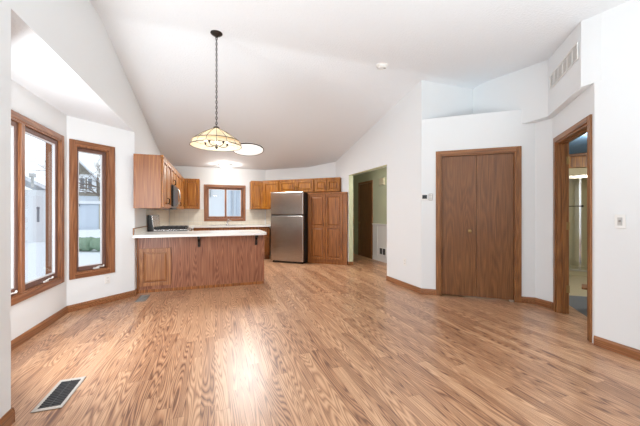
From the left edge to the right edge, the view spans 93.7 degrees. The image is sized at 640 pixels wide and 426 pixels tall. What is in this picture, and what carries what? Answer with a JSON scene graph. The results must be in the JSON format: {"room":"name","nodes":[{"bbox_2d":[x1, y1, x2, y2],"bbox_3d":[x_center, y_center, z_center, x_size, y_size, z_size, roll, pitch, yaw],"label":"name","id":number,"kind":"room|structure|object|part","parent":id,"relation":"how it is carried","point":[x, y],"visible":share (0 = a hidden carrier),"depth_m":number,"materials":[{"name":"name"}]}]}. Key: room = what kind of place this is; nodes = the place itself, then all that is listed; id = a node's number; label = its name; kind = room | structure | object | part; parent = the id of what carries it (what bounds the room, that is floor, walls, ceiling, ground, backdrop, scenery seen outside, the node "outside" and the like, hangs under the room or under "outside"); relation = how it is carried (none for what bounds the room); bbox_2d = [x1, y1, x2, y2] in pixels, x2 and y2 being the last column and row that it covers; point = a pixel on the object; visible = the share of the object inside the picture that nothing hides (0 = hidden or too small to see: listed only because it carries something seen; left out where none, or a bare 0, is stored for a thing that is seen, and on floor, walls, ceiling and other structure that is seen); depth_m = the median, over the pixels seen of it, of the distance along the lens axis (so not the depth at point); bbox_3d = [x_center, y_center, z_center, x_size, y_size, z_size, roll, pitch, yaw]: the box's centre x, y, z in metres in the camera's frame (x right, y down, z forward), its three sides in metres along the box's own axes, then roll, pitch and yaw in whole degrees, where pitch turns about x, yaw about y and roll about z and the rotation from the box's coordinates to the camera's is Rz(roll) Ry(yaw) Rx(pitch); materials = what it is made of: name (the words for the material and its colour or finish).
{"room":"dining room and kitchen","nodes":[
{"label":"dining room and kitchen","id":0,"kind":"room"},
{"bbox_2d":[11,79,66,340],"bbox_3d":[-2.838,-0.010,2.842,0.120,2.420,1.560,0,0,-19],"label":"wall","id":1,"kind":"structure","parent":0,"point":[26,314],"depth_m":3.06,"materials":[{"name":"white paint"}]},
{"bbox_2d":[11,109,63,305],"bbox_3d":[-2.825,-0.045,2.844,0.157,1.704,1.359,0,0,-19],"label":"window","id":2,"kind":"structure","parent":1,"relation":"in","point":[21,290],"depth_m":3.00,"materials":[{"name":"brown wood"}]},
{"bbox_3d":[-2.690,-0.045,2.503,0.040,1.544,0.467,0,0,-19],"label":"sash","id":3,"kind":"part","parent":2,"relation":"part of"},
{"bbox_3d":[-2.898,-0.045,3.098,0.040,1.544,0.672,0,0,-19],"label":"sash","id":4,"kind":"part","parent":2,"relation":"part of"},
{"bbox_3d":[-2.772,-0.045,2.863,0.021,1.704,1.359,0,0,-19],"label":"casing","id":5,"kind":"part","parent":2,"relation":"part of","materials":[{"name":"brown wood"}]},
{"bbox_2d":[0,0,160,417],"bbox_3d":[-1.987,-0.500,2.165,0.120,3.400,11.400,0,0,-19],"label":"wall","id":6,"kind":"structure","parent":0,"point":[74,30],"depth_m":2.25,"materials":[{"name":"white paint"}]},
{"bbox_2d":[0,288,137,425],"bbox_3d":[-1.657,1.157,0.542,0.601,0.084,8.118,0,0,-19],"label":"baseboard","id":7,"kind":"structure","parent":6,"relation":"attached to","point":[8,419],"depth_m":3.26,"materials":[{"name":"brown wood"}]},
{"bbox_2d":[133,154,170,208],"bbox_3d":[-2.595,-0.460,4.728,0.415,0.779,0.840,0,0,-19],"label":"upper cabinet","id":8,"kind":"object","parent":6,"relation":"attached to","point":[151,173],"visible":1,"depth_m":4.34,"materials":[{"name":"brown wood"}]},
{"bbox_3d":[-2.376,-0.448,4.590,0.026,0.725,0.395,0,0,-19],"label":"door","id":9,"kind":"part","parent":8,"relation":"part of","materials":[{"name":"brown wood"}]},
{"bbox_3d":[-2.510,-0.448,4.973,0.026,0.725,0.395,0,0,-19],"label":"door","id":10,"kind":"part","parent":8,"relation":"part of","materials":[{"name":"brown wood"}]},
{"bbox_2d":[146,209,168,225],"bbox_3d":[-3.370,0.122,6.311,0.007,0.384,2.620,0,0,-19],"label":"backsplash","id":11,"kind":"structure","parent":6,"relation":"attached to","point":[163,214],"depth_m":6.49,"materials":[{"name":"tile"}]},
{"bbox_2d":[171,164,176,186],"bbox_3d":[-2.861,-0.674,5.488,0.415,0.349,0.760,0,0,-19],"label":"upper cabinet","id":12,"kind":"object","parent":6,"relation":"attached to","point":[173,170],"visible":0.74,"depth_m":5.49,"materials":[{"name":"brown wood"}]},
{"bbox_2d":[160,185,180,209],"bbox_3d":[-2.832,-0.281,5.498,0.476,0.428,0.750,0,0,-19],"label":"microwave","id":13,"kind":"object","parent":12,"relation":"attached to","point":[174,190],"visible":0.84,"depth_m":5.45,"materials":[{"name":"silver metal"}]},
{"bbox_3d":[-2.650,-0.302,5.464,0.033,0.375,0.555,0,0,-19],"label":"door","id":14,"kind":"part","parent":13,"relation":"part of","materials":[{"name":"black ceramic"}]},
{"bbox_3d":[-2.647,-0.660,5.364,0.026,0.300,0.365,0,0,-19],"label":"door","id":15,"kind":"part","parent":12,"relation":"part of","materials":[{"name":"brown wood"}]},
{"bbox_3d":[-2.771,-0.660,5.718,0.026,0.300,0.365,0,0,-19],"label":"door","id":16,"kind":"part","parent":12,"relation":"part of","materials":[{"name":"brown wood"}]},
{"bbox_2d":[176,171,184,208],"bbox_3d":[-3.243,-0.469,6.578,0.415,0.759,1.540,0,0,-19],"label":"upper cabinet","id":17,"kind":"object","parent":6,"relation":"attached to","point":[180,180],"visible":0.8,"depth_m":6.61,"materials":[{"name":"brown wood"}]},
{"bbox_3d":[-2.922,-0.458,6.150,0.026,0.705,0.480,0,0,-19],"label":"door","id":18,"kind":"part","parent":17,"relation":"part of","materials":[{"name":"brown wood"}]},
{"bbox_3d":[-3.084,-0.458,6.613,0.026,0.705,0.480,0,0,-19],"label":"door","id":19,"kind":"part","parent":17,"relation":"part of","materials":[{"name":"brown wood"}]},
{"bbox_3d":[-3.249,-0.458,7.085,0.026,0.705,0.500,0,0,-19],"label":"door","id":20,"kind":"part","parent":17,"relation":"part of","materials":[{"name":"brown wood"}]},
{"bbox_2d":[67,116,134,305],"bbox_3d":[-2.917,-0.010,3.998,0.120,2.420,0.827,0,0,25],"label":"wall","id":21,"kind":"structure","parent":0,"point":[79,290],"depth_m":4.13,"materials":[{"name":"white paint"}]},
{"bbox_2d":[69,139,114,279],"bbox_3d":[-2.965,-0.045,3.878,0.145,1.704,0.524,0,0,25],"label":"window","id":22,"kind":"structure","parent":21,"relation":"in","point":[106,265],"depth_m":3.94,"materials":[{"name":"brown wood"}]},
{"bbox_3d":[-2.981,-0.045,3.886,0.040,1.544,0.364,0,0,25],"label":"sash","id":23,"kind":"part","parent":22,"relation":"part of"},
{"bbox_3d":[-2.969,-0.045,3.880,0.137,1.580,0.400,0,0,25],"label":"frame","id":24,"kind":"part","parent":22,"relation":"part of","materials":[{"name":"brown wood"}]},
{"bbox_2d":[104,275,109,283],"bbox_3d":[-2.840,0.885,4.009,0.009,0.115,0.072,0,0,25],"label":"wall outlet","id":25,"kind":"object","parent":21,"relation":"attached to","point":[106,277],"visible":1,"depth_m":4.00,"materials":[{"name":"white plastic"}]},
{"bbox_2d":[169,166,265,224],"bbox_3d":[-2.705,-0.100,8.016,2.630,2.600,0.120,0,0,-19],"label":"wall","id":26,"kind":"structure","parent":0,"point":[207,175],"depth_m":7.98,"materials":[{"name":"white paint"}]},
{"bbox_2d":[170,209,203,221],"bbox_3d":[-3.415,0.062,7.699,0.800,0.315,0.007,0,0,-19],"label":"backsplash","id":27,"kind":"structure","parent":26,"relation":"attached to","point":[179,215],"depth_m":7.69,"materials":[{"name":"tile"}]},
{"bbox_2d":[184,178,199,208],"bbox_3d":[-3.392,-0.474,7.503,0.715,0.749,0.385,0,0,-19],"label":"upper cabinet","id":28,"kind":"object","parent":26,"relation":"attached to","point":[191,186],"visible":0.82,"depth_m":7.42,"materials":[{"name":"brown wood"}]},
{"bbox_2d":[170,221,264,224],"bbox_3d":[-2.665,0.270,7.962,2.390,0.089,0.007,0,0,-19],"label":"countertop","id":29,"kind":"structure","parent":26,"relation":"attached to","point":[217,222],"depth_m":7.97,"materials":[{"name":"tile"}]},
{"bbox_2d":[204,184,245,220],"bbox_3d":[-2.549,-0.265,8.063,1.061,0.966,0.145,0,0,-19],"label":"window","id":30,"kind":"structure","parent":26,"relation":"in","point":[207,187],"depth_m":8.05,"materials":[{"name":"brown wood"}]},
{"bbox_3d":[-2.749,-0.265,7.996,0.487,0.814,0.040,0,0,-19],"label":"sash","id":31,"kind":"part","parent":30,"relation":"part of","materials":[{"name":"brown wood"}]},
{"bbox_3d":[-2.353,-0.265,8.180,0.462,0.814,0.040,0,0,-19],"label":"sash","id":32,"kind":"part","parent":30,"relation":"part of","materials":[{"name":"brown wood"}]},
{"bbox_2d":[246,210,264,220],"bbox_3d":[-1.780,0.062,8.272,0.515,0.315,0.007,0,0,-19],"label":"backsplash","id":33,"kind":"structure","parent":26,"relation":"attached to","point":[251,215],"depth_m":8.27,"materials":[{"name":"tile"}]},
{"bbox_2d":[250,181,262,208],"bbox_3d":[-1.709,-0.474,8.092,0.330,0.749,0.385,0,0,-19],"label":"upper cabinet","id":34,"kind":"object","parent":26,"relation":"attached to","point":[256,187],"visible":1,"depth_m":7.95,"materials":[{"name":"brown wood"}]},
{"bbox_2d":[266,162,335,255],"bbox_3d":[-0.540,-0.200,8.047,2.058,2.800,0.120,0,0,21],"label":"wall","id":35,"kind":"structure","parent":0,"point":[328,170],"depth_m":7.95,"materials":[{"name":"white paint"}]},
{"bbox_2d":[266,210,271,223],"bbox_3d":[-1.233,0.110,8.250,0.600,0.409,0.007,0,0,21],"label":"backsplash","id":36,"kind":"structure","parent":35,"relation":"attached to","point":[268,212],"depth_m":8.32,"materials":[{"name":"tile"}]},
{"bbox_2d":[263,180,279,208],"bbox_3d":[-1.240,-0.479,8.043,0.496,0.759,0.390,0,0,21],"label":"upper cabinet","id":37,"kind":"object","parent":35,"relation":"attached to","point":[269,186],"visible":0.66,"depth_m":7.92,"materials":[{"name":"brown wood"}]},
{"bbox_2d":[279,178,315,192],"bbox_3d":[-0.546,-0.687,7.771,0.987,0.344,0.390,0,0,21],"label":"upper cabinet","id":38,"kind":"object","parent":35,"relation":"attached to","point":[292,185],"visible":0.79,"depth_m":7.61,"materials":[{"name":"brown wood"}]},
{"bbox_3d":[-0.823,-0.675,7.719,0.462,0.290,0.026,0,0,21],"label":"door","id":39,"kind":"part","parent":38,"relation":"part of","materials":[{"name":"brown wood"}]},
{"bbox_3d":[-0.597,-0.842,7.642,0.987,0.034,0.046,0,0,21],"label":"crown rail","id":40,"kind":"part","parent":38,"relation":"part of","materials":[{"name":"brown wood"}]},
{"bbox_3d":[-0.378,-0.675,7.545,0.462,0.290,0.026,0,0,21],"label":"door","id":41,"kind":"part","parent":38,"relation":"part of","materials":[{"name":"brown wood"}]},
{"bbox_2d":[314,177,340,192],"bbox_3d":[0.226,-0.687,7.467,0.665,0.344,0.390,0,0,21],"label":"upper cabinet","id":42,"kind":"object","parent":35,"relation":"attached to","point":[321,184],"visible":0.98,"depth_m":7.31,"materials":[{"name":"brown wood"}]},
{"bbox_3d":[0.024,-0.675,7.387,0.302,0.290,0.026,0,0,21],"label":"door","id":43,"kind":"part","parent":42,"relation":"part of","materials":[{"name":"brown wood"}]},
{"bbox_3d":[0.176,-0.842,7.339,0.665,0.034,0.046,0,0,21],"label":"crown rail","id":44,"kind":"part","parent":42,"relation":"part of","materials":[{"name":"brown wood"}]},
{"bbox_3d":[0.320,-0.675,7.271,0.302,0.290,0.026,0,0,21],"label":"door","id":45,"kind":"part","parent":42,"relation":"part of","materials":[{"name":"brown wood"}]},
{"bbox_2d":[11,0,629,169],"bbox_3d":[0.335,-1.660,2.978,6.200,0.980,11.800,0,0,-19],"label":"ceiling","id":46,"kind":"structure","parent":0,"point":[300,81],"depth_m":3.63,"materials":[{"name":"white paint"}]},
{"bbox_2d":[189,30,241,150],"bbox_3d":[-1.142,-1.345,3.308,0.552,1.281,0.552,0,0,-19],"label":"pendant lamp","id":47,"kind":"object","parent":46,"relation":"hanging from","point":[215,138],"visible":1,"depth_m":3.30,"materials":[{"name":"beige glass"}]},
{"bbox_3d":[-1.142,-0.861,3.308,0.490,0.137,0.490,0,0,-19],"label":"lamp shade","id":48,"kind":"part","parent":47,"relation":"part of","materials":[{"name":"beige glass"}]},
{"bbox_3d":[-1.142,-1.442,3.308,0.020,1.007,0.020,0,0,26],"label":"chain","id":49,"kind":"part","parent":47,"relation":"part of","materials":[{"name":"brown metal"}]},
{"bbox_2d":[218,164,232,167],"bbox_3d":[-2.341,-1.159,7.445,0.340,0.080,0.340,0,0,-19],"label":"ceiling light","id":50,"kind":"object","parent":46,"relation":"attached to","point":[220,165],"visible":1,"depth_m":7.34,"materials":[{"name":"white glass"}]},
{"bbox_2d":[219,165,231,167],"bbox_3d":[-2.341,-1.148,7.445,0.300,0.058,0.300,0,0,-19],"label":"diffuser","id":51,"kind":"object","parent":50,"relation":"attached to","point":[222,166],"depth_m":7.36,"materials":[{"name":"white plastic"}]},
{"bbox_2d":[233,143,263,155],"bbox_3d":[-1.558,-1.371,6.509,0.668,0.145,0.658,0,0,-27],"label":"ceiling light","id":52,"kind":"object","parent":46,"relation":"attached to","point":[248,149],"visible":0.88,"depth_m":6.51,"materials":[{"name":"white glass"}]},
{"bbox_2d":[376,62,387,69],"bbox_3d":[0.835,-1.968,4.032,0.164,0.057,0.164,0,0,-19],"label":"smoke detector","id":53,"kind":"object","parent":46,"relation":"attached to","point":[381,66],"visible":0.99,"depth_m":3.99,"materials":[{"name":"white plastic"}]},
{"bbox_2d":[11,254,639,425],"bbox_3d":[2.388,1.260,4.226,11.100,0.121,12.800,0,0,-19],"label":"floor","id":54,"kind":"structure","parent":0,"point":[312,344],"depth_m":2.44,"materials":[{"name":"brown wood"}]},
{"bbox_2d":[30,376,85,412],"bbox_3d":[-1.720,1.196,1.994,0.155,0.006,0.370,0,0,-19],"label":"floor vent","id":55,"kind":"object","parent":54,"relation":"in","point":[63,390],"visible":1,"depth_m":1.97,"materials":[{"name":"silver metal"}]},
{"bbox_2d":[135,294,150,301],"bbox_3d":[-2.487,1.196,4.215,0.130,0.006,0.340,0,0,-19],"label":"floor vent","id":56,"kind":"object","parent":54,"relation":"in","point":[141,298],"visible":1,"depth_m":4.19,"materials":[{"name":"grey metal"}]},
{"bbox_2d":[147,215,191,231],"bbox_3d":[-2.716,0.605,5.549,0.703,1.130,0.750,0,0,-19],"label":"gas range","id":57,"kind":"object","parent":54,"relation":"on","point":[153,221],"visible":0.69,"depth_m":5.24,"materials":[{"name":"black metal"}]},
{"bbox_3d":[-2.989,0.156,5.454,0.060,0.228,0.690,0,0,-19],"label":"display panel","id":58,"kind":"part","parent":57,"relation":"part of","materials":[{"name":"silver metal"}]},
{"bbox_2d":[153,227,190,230],"bbox_3d":[-2.752,0.293,5.537,0.627,0.011,0.750,0,0,-19],"label":"cooktop","id":59,"kind":"object","parent":57,"relation":"in","point":[155,228],"depth_m":5.24,"materials":[{"name":"black metal"}]},
{"bbox_2d":[137,235,263,293],"bbox_3d":[-1.904,0.778,4.975,1.887,0.842,0.790,0,0,-19],"label":"base cabinet","id":60,"kind":"object","parent":54,"relation":"on","point":[163,263],"visible":0.9,"depth_m":4.75,"materials":[{"name":"brown wood"}]},
{"bbox_3d":[-2.490,0.818,4.541,0.430,0.565,0.022,0,0,-19],"label":"door","id":61,"kind":"part","parent":60,"relation":"part of","materials":[{"name":"brown wood"}]},
{"bbox_2d":[133,230,266,237],"bbox_3d":[-1.893,0.335,4.960,1.897,0.040,0.875,0,0,-19],"label":"countertop","id":62,"kind":"structure","parent":60,"relation":"on","point":[158,234],"depth_m":4.67,"materials":[{"name":"laminate"}]},
{"bbox_2d":[133,226,146,234],"bbox_3d":[-2.779,0.265,4.647,0.019,0.098,0.872,0,0,-19],"label":"backsplash strip","id":63,"kind":"object","parent":62,"relation":"on","point":[138,230],"visible":1,"depth_m":4.55,"materials":[{"name":"laminate"}]},
{"bbox_2d":[193,227,257,230],"bbox_3d":[-2.396,0.778,7.692,1.540,0.842,0.657,0,0,-19],"label":"base cabinet","id":64,"kind":"object","parent":54,"relation":"on","point":[219,228],"visible":0.02,"depth_m":7.43,"materials":[{"name":"brown wood"}]},
{"bbox_2d":[169,224,270,228],"bbox_3d":[-2.217,0.335,7.126,2.717,0.040,1.876,0,0,-19],"label":"countertop","id":65,"kind":"structure","parent":64,"relation":"on","point":[249,225],"depth_m":7.56,"materials":[{"name":"laminate"}]},
{"bbox_2d":[258,227,269,258],"bbox_3d":[-1.519,0.778,7.972,0.280,0.842,0.607,0,0,-19],"label":"base cabinet","id":66,"kind":"object","parent":54,"relation":"on","point":[266,229],"visible":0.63,"depth_m":7.75,"materials":[{"name":"brown wood"}]},
{"bbox_3d":[-1.433,0.480,7.728,0.240,0.180,0.022,0,0,-19],"label":"drawer","id":67,"kind":"part","parent":66,"relation":"part of","materials":[{"name":"brown wood"}]},
{"bbox_3d":[-1.433,0.840,7.726,0.240,0.480,0.026,0,0,-19],"label":"door","id":68,"kind":"part","parent":66,"relation":"part of","materials":[{"name":"brown wood"}]},
{"bbox_2d":[271,191,307,263],"bbox_3d":[-0.673,0.343,7.489,0.869,1.715,0.712,0,0,21],"label":"refrigerator","id":69,"kind":"object","parent":54,"relation":"on","point":[289,210],"visible":0.92,"depth_m":7.15,"materials":[{"name":"silver metal"}]},
{"bbox_3d":[-0.825,0.050,7.199,0.779,0.022,0.051,0,0,21],"label":"pocket handle","id":70,"kind":"part","parent":69,"relation":"part of","materials":[{"name":"silver metal"}]},
{"bbox_3d":[-0.792,0.608,7.187,0.869,1.085,0.060,0,0,21],"label":"fridge door","id":71,"kind":"part","parent":69,"relation":"part of","materials":[{"name":"silver metal"}]},
{"bbox_3d":[-0.792,-0.233,7.187,0.869,0.535,0.060,0,0,21],"label":"freezer door","id":72,"kind":"part","parent":69,"relation":"part of","materials":[{"name":"silver metal"}]},
{"bbox_2d":[307,192,353,264],"bbox_3d":[0.261,0.358,7.301,0.975,1.684,0.675,0,0,21],"label":"pantry cabinet","id":73,"kind":"object","parent":54,"relation":"on","point":[327,211],"visible":1,"depth_m":7.01,"materials":[{"name":"brown wood"}]},
{"bbox_3d":[-0.067,0.325,7.117,0.408,1.530,0.026,0,0,21],"label":"door","id":74,"kind":"part","parent":73,"relation":"part of","materials":[{"name":"brown wood"}]},
{"bbox_3d":[0.159,-0.467,7.040,0.975,0.034,0.046,0,0,21],"label":"crown rail","id":75,"kind":"part","parent":73,"relation":"part of","materials":[{"name":"brown wood"}]},
{"bbox_3d":[0.323,0.325,6.963,0.412,1.530,0.026,0,0,21],"label":"door","id":76,"kind":"part","parent":73,"relation":"part of","materials":[{"name":"brown wood"}]},
{"bbox_2d":[569,175,586,276],"bbox_3d":[5.118,0.240,6.051,2.600,1.920,0.880,0,0,41],"label":"shower enclosure","id":77,"kind":"object","parent":54,"relation":"on","point":[577,187],"visible":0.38,"depth_m":6.25,"materials":[{"name":"beige"}]},
{"bbox_3d":[4.871,1.095,5.766,2.600,0.030,0.045,0,0,41],"label":"rail","id":78,"kind":"part","parent":77,"relation":"part of","materials":[{"name":"silver metal"}]},
{"bbox_3d":[4.871,-0.690,5.766,2.600,0.060,0.045,0,0,41],"label":"rail","id":79,"kind":"part","parent":77,"relation":"part of","materials":[{"name":"silver metal"}]},
{"bbox_2d":[353,167,386,257],"bbox_3d":[1.628,0.000,7.245,0.100,2.400,4.600,0,0,-19],"label":"wall","id":80,"kind":"structure","parent":0,"point":[379,191],"depth_m":7.68,"materials":[{"name":"green paint"}]},
{"bbox_2d":[358,180,372,258],"bbox_3d":[1.213,0.170,8.180,0.069,2.059,0.800,0,0,-19],"label":"door","id":81,"kind":"structure","parent":80,"relation":"in","point":[365,190],"depth_m":8.17,"materials":[{"name":"brown wood"}]},
{"bbox_2d":[372,223,386,262],"bbox_3d":[1.838,0.735,6.449,0.030,0.929,2.840,0,0,-19],"label":"wainscoting","id":82,"kind":"structure","parent":80,"relation":"attached to","point":[379,230],"depth_m":7.47,"materials":[{"name":"white wood"}]},
{"bbox_2d":[379,178,384,184],"bbox_3d":[1.516,-0.770,7.332,0.054,0.170,0.200,0,0,-19],"label":"door chime","id":83,"kind":"object","parent":80,"relation":"attached to","point":[381,180],"visible":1,"depth_m":7.29,"materials":[{"name":"beige plastic"}]},
{"bbox_2d":[379,247,385,255],"bbox_3d":[1.526,0.940,7.315,0.016,0.180,0.300,0,0,-19],"label":"air vent","id":84,"kind":"object","parent":80,"relation":"attached to","point":[382,251],"visible":1,"depth_m":7.30,"materials":[{"name":"white plastic"}]},
{"bbox_2d":[336,81,421,287],"bbox_3d":[0.994,0.050,6.074,0.110,4.300,3.404,0,0,-19],"label":"wall","id":85,"kind":"structure","parent":0,"point":[395,141],"depth_m":4.95,"materials":[{"name":"white paint"}]},
{"bbox_2d":[349,175,352,261],"bbox_3d":[0.712,0.167,6.889,0.108,2.066,0.007,0,0,-19],"label":"door frame","id":86,"kind":"structure","parent":85,"relation":"attached to","point":[350,176],"depth_m":6.88,"materials":[{"name":"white paint"}]},
{"bbox_2d":[351,165,386,175],"bbox_3d":[0.979,-0.865,6.127,0.108,0.005,1.620,0,0,-19],"label":"trim","id":87,"kind":"structure","parent":85,"relation":"attached to","point":[383,165],"depth_m":6.08,"materials":[{"name":"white paint"}]},
{"bbox_2d":[386,276,435,294],"bbox_3d":[1.377,1.157,4.822,0.151,0.084,1.100,0,0,-28],"label":"baseboard","id":88,"kind":"structure","parent":85,"relation":"attached to","point":[390,279],"depth_m":4.63,"materials":[{"name":"brown wood"}]},
{"bbox_2d":[421,80,472,125],"bbox_3d":[2.107,-1.718,4.711,1.310,0.865,0.100,0,0,-19],"label":"wall","id":89,"kind":"structure","parent":0,"point":[438,100],"depth_m":4.59,"materials":[{"name":"white paint"}]},
{"bbox_2d":[422,110,534,296],"bbox_3d":[2.192,0.407,4.256,1.421,3.585,0.110,0,0,20],"label":"wall","id":90,"kind":"structure","parent":0,"point":[503,128],"depth_m":4.18,"materials":[{"name":"white paint"}]},
{"bbox_2d":[421,194,427,199],"bbox_3d":[1.542,-0.235,4.421,0.093,0.090,0.022,0,0,20],"label":"thermostat","id":91,"kind":"object","parent":90,"relation":"attached to","point":[423,196],"visible":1,"depth_m":4.41,"materials":[{"name":"white plastic"}]},
{"bbox_2d":[436,146,521,302],"bbox_3d":[2.208,0.152,4.240,1.068,2.094,0.129,0,0,20],"label":"door","id":92,"kind":"structure","parent":90,"relation":"in","point":[479,191],"depth_m":4.21,"materials":[{"name":"brown wood"}]},
{"bbox_3d":[2.208,-0.856,4.240,0.948,0.078,0.129,0,0,20],"label":"head casing","id":93,"kind":"part","parent":92,"relation":"part of","materials":[{"name":"brown wood"}]},
{"bbox_2d":[522,296,552,309],"bbox_3d":[2.828,1.157,3.873,0.119,0.084,0.385,0,0,-30],"label":"baseboard","id":94,"kind":"structure","parent":90,"relation":"attached to","point":[531,300],"depth_m":3.92,"materials":[{"name":"brown wood"}]},
{"bbox_2d":[473,13,601,123],"bbox_3d":[2.851,-1.645,3.846,0.828,0.910,2.309,0,0,-2],"label":"wall","id":95,"kind":"structure","parent":0,"point":[527,90],"depth_m":3.70,"materials":[{"name":"white paint"}]},
{"bbox_2d":[550,42,577,89],"bbox_3d":[2.618,-1.563,3.238,0.012,0.169,0.767,0,0,22],"label":"air vent","id":96,"kind":"object","parent":95,"relation":"in","point":[571,57],"visible":1,"depth_m":3.18,"materials":[{"name":"white metal"}]},
{"bbox_2d":[535,118,551,301],"bbox_3d":[2.928,-0.092,3.878,0.110,2.585,0.215,0,0,-19],"label":"wall","id":97,"kind":"structure","parent":0,"point":[543,129],"depth_m":3.86,"materials":[{"name":"white paint"}]},
{"bbox_2d":[552,83,593,342],"bbox_3d":[2.758,0.450,3.226,0.110,3.500,1.102,0,0,22],"label":"wall","id":98,"kind":"structure","parent":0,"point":[582,106],"depth_m":3.01,"materials":[{"name":"white paint"}]},
{"bbox_2d":[553,114,591,341],"bbox_3d":[2.747,0.142,3.207,0.141,2.114,0.978,0,0,22],"label":"door frame","id":99,"kind":"structure","parent":98,"relation":"attached to","point":[561,158],"depth_m":3.57,"materials":[{"name":"brown wood"}]},
{"bbox_3d":[2.744,-0.876,3.209,0.134,0.078,0.858,0,0,22],"label":"head casing","id":100,"kind":"part","parent":99,"relation":"part of","materials":[{"name":"brown wood"}]},
{"bbox_2d":[569,133,586,153],"bbox_3d":[3.572,-1.145,5.466,3.762,0.050,5.769,0,0,44],"label":"ceiling","id":101,"kind":"structure","parent":0,"point":[579,145],"depth_m":4.98,"materials":[{"name":"blue paint"}]},
{"bbox_2d":[569,153,586,167],"bbox_3d":[4.830,-1.010,5.718,2.400,0.300,0.080,0,0,41],"label":"wood valance","id":102,"kind":"object","parent":101,"relation":"attached to","point":[579,160],"visible":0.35,"depth_m":5.67,"materials":[{"name":"brown wood"}]},
{"bbox_3d":[4.830,-1.115,5.718,2.400,0.090,0.080,0,0,41],"label":"rail","id":103,"kind":"part","parent":102,"relation":"part of","materials":[{"name":"brown wood"}]},
{"bbox_2d":[569,295,586,316],"bbox_3d":[3.993,1.249,3.199,1.890,0.102,2.038,0,0,20],"label":"floor","id":104,"kind":"structure","parent":0,"point":[579,303],"depth_m":3.97,"materials":[{"name":"tile"}]},
{"bbox_2d":[569,167,586,175],"bbox_3d":[5.138,-0.825,6.073,2.600,0.190,0.820,0,0,41],"label":"wall","id":105,"kind":"structure","parent":0,"point":[583,170],"depth_m":5.71,"materials":[{"name":"beige paint"}]},
{"bbox_2d":[594,0,639,349],"bbox_3d":[3.342,-0.450,0.510,0.120,3.300,4.755,0,0,-19],"label":"wall","id":106,"kind":"structure","parent":0,"point":[617,95],"depth_m":2.57,"materials":[{"name":"white paint"}]},
{"bbox_2d":[593,335,639,360],"bbox_3d":[3.278,1.157,0.488,0.013,0.084,4.755,0,0,-19],"label":"baseboard","id":107,"kind":"structure","parent":106,"relation":"attached to","point":[613,346],"depth_m":2.57,"materials":[{"name":"brown wood"}]},
{"bbox_2d":[615,215,625,228],"bbox_3d":[2.551,0.072,2.553,0.018,0.118,0.075,0,0,-19],"label":"light switch","id":108,"kind":"object","parent":106,"relation":"attached to","point":[620,220],"visible":1,"depth_m":2.55,"materials":[{"name":"white plastic"}]},
{"bbox_3d":[2.553,0.072,2.554,0.002,0.068,0.034,0,0,-19],"label":"switch frame","id":109,"kind":"part","parent":108,"relation":"part of","materials":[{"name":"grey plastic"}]},
{"label":"outside","id":110,"kind":"structure","parent":0,"visible":0},
{"bbox_2d":[25,229,99,281],"bbox_3d":[-9.910,1.750,28.316,120.000,0.200,120.000,0,0,-19],"label":"ground","id":111,"kind":"structure","parent":110,"point":[35,252],"depth_m":11.38,"materials":[{"name":"white snow"}]},
{"bbox_2d":[25,173,45,242],"bbox_3d":[-19.336,-1.060,18.306,3.856,5.420,7.500,0,0,-43],"label":"house","id":112,"kind":"structure","parent":111,"relation":"on","point":[35,199],"depth_m":16.88,"materials":[{"name":"white"}]},
{"bbox_3d":[-15.958,0.343,16.979,0.413,2.613,0.060,0,0,-43],"label":"entry door","id":113,"kind":"part","parent":112,"relation":"part of","materials":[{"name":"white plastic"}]},
{"bbox_3d":[-15.929,0.076,16.952,0.148,0.867,0.020,0,0,-43],"label":"arched pane","id":114,"kind":"part","parent":112,"relation":"part of","materials":[{"name":"grey"}]},
{"bbox_2d":[25,156,99,199],"bbox_3d":[-7.641,-0.497,10.853,3.778,4.400,3.845,0,0,26],"label":"bare tree","id":115,"kind":"object","parent":111,"relation":"on","point":[96,165],"visible":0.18,"depth_m":10.07,"materials":[{"name":"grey plant"}]},
{"bbox_2d":[45,160,99,229],"bbox_3d":[-25.772,-2.450,32.452,5.056,8.200,8.500,0,0,-37],"label":"house","id":116,"kind":"structure","parent":111,"relation":"on","point":[89,205],"depth_m":29.76,"materials":[{"name":"white"}]},
{"bbox_3d":[-23.263,0.325,29.610,2.174,2.250,0.060,0,0,-37],"label":"garage door","id":117,"kind":"part","parent":116,"relation":"part of","materials":[{"name":"grey"}]},
{"bbox_3d":[-23.213,-2.350,29.435,2.632,2.900,0.200,0,0,-37],"label":"trim","id":118,"kind":"part","parent":116,"relation":"part of","materials":[{"name":"white"}]},
{"bbox_2d":[79,237,99,250],"bbox_3d":[-8.903,1.339,13.013,4.762,0.663,0.878,0,0,0],"label":"hedge","id":119,"kind":"object","parent":111,"relation":"on","point":[85,243],"visible":0.23,"depth_m":12.69,"materials":[{"name":"green plant"}]},
{"bbox_2d":[209,190,239,215],"bbox_3d":[-4.817,-1.045,19.950,7.367,5.390,7.100,0,0,0],"label":"house","id":120,"kind":"structure","parent":111,"relation":"on","point":[216,197],"depth_m":17.00,"materials":[{"name":"white"}]},
{"bbox_3d":[-5.058,-0.110,16.850,0.142,3.520,0.300,0,0,0],"label":"corner post","id":121,"kind":"part","parent":120,"relation":"part of","materials":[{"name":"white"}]},
{"bbox_3d":[-4.633,-0.510,16.970,0.225,1.500,0.020,0,0,0],"label":"pane","id":122,"kind":"part","parent":120,"relation":"part of","materials":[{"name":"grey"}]}
]}

